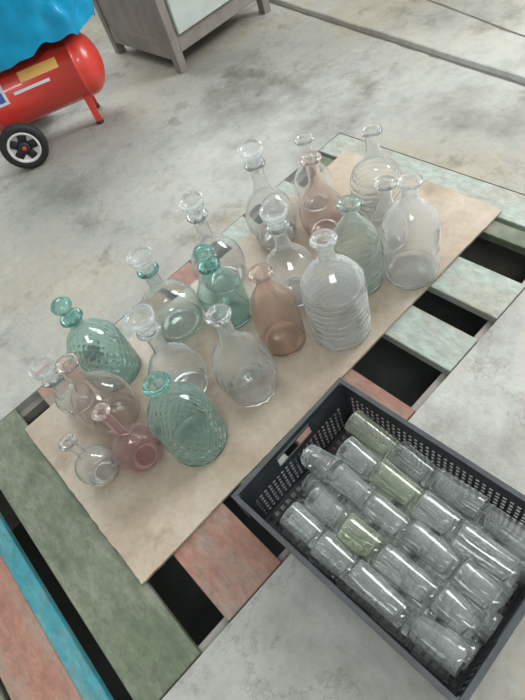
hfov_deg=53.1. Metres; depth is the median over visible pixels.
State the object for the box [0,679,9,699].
wooden plank
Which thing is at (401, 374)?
pit
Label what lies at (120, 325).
wooden plank
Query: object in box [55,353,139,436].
glass bottle
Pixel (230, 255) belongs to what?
glass bottle
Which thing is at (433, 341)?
wooden plank
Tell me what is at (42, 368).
glass bottle
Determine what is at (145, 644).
wooden plank
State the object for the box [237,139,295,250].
glass bottle
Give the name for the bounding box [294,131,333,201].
glass bottle
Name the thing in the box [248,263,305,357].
glass bottle
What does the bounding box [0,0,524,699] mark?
floor
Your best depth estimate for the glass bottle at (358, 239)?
1.60 m
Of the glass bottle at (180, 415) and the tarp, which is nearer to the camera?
the glass bottle at (180, 415)
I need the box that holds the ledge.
[20,179,524,652]
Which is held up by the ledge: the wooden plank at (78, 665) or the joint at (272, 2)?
the wooden plank at (78, 665)
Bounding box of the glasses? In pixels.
[280,410,524,685]
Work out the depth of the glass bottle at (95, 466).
1.53 m
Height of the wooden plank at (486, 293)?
0.031 m
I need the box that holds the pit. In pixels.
[0,291,487,699]
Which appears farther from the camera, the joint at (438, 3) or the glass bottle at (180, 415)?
the joint at (438, 3)
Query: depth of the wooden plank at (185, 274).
1.59 m
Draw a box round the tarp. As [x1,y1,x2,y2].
[0,0,94,71]
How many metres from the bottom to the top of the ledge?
0.039 m
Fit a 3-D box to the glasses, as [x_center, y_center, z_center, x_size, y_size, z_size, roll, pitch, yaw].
[0.312,0.420,1.229,0.378,0.210,0.549,-44,55,-15]
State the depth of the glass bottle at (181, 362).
1.57 m
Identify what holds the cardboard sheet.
on the wooden plank at (185, 274)
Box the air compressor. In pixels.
[0,32,104,168]
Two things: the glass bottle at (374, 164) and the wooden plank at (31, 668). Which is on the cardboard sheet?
the glass bottle at (374, 164)
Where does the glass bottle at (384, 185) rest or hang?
on the cardboard sheet
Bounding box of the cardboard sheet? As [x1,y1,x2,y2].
[25,150,501,584]
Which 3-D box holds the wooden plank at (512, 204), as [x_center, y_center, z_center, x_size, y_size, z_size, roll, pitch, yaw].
[0.674,-0.659,2.060,0.140,0.032,1.097,-44,55,-15]
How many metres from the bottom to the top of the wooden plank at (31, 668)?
0.031 m
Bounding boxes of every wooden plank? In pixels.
[0,410,201,699]
[0,513,113,699]
[0,554,82,699]
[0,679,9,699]
[37,375,281,621]
[115,318,306,518]
[139,302,354,453]
[169,262,414,435]
[222,217,477,375]
[276,181,524,322]
[319,134,524,231]
[320,156,524,254]
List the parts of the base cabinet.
post, rail, post, drawer, rail, post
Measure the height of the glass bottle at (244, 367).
0.377 m
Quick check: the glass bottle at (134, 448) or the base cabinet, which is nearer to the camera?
the glass bottle at (134, 448)
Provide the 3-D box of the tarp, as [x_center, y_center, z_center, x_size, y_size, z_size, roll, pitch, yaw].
[-1.325,-1.642,2.548,0.967,0.418,0.411,-23,52,0]
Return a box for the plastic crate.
[231,377,524,699]
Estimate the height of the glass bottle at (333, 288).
0.412 m
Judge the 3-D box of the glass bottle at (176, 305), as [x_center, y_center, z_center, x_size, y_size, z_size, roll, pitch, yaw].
[-0.340,-0.193,1.768,0.209,0.360,0.209,30,68,32]
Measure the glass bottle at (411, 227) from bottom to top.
0.382 m
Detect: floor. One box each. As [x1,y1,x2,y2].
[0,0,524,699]
[269,0,524,83]
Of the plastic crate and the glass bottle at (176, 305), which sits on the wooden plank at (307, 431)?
the plastic crate
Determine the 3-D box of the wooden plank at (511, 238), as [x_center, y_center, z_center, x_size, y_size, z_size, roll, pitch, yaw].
[0.588,-0.576,2.027,0.068,0.032,1.097,-44,55,-15]
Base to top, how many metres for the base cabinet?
1.010 m
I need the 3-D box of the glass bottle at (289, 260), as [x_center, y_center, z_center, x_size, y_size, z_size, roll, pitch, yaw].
[0.076,-0.314,1.714,0.182,0.380,0.182,17,62,27]
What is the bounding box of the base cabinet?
[92,0,270,73]
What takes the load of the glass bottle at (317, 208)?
on the cardboard sheet
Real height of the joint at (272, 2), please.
0.001 m
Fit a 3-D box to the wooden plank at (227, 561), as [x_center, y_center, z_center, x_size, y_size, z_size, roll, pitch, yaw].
[-0.386,0.359,1.656,0.192,0.031,1.097,-44,55,-15]
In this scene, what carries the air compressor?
on the floor at (70, 223)
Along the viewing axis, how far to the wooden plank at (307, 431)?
1.55 m
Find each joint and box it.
[269,1,524,85]
[428,0,524,36]
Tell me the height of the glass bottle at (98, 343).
0.390 m
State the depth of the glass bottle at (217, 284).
1.70 m
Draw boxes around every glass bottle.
[28,355,74,415]
[50,297,140,384]
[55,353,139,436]
[59,434,118,487]
[91,403,162,473]
[124,303,207,391]
[126,245,202,342]
[142,371,227,466]
[178,190,245,281]
[193,244,250,328]
[204,304,276,406]
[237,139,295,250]
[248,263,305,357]
[259,199,314,306]
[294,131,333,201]
[298,150,341,236]
[300,228,370,351]
[333,194,383,295]
[350,123,401,218]
[369,175,395,251]
[381,172,440,289]

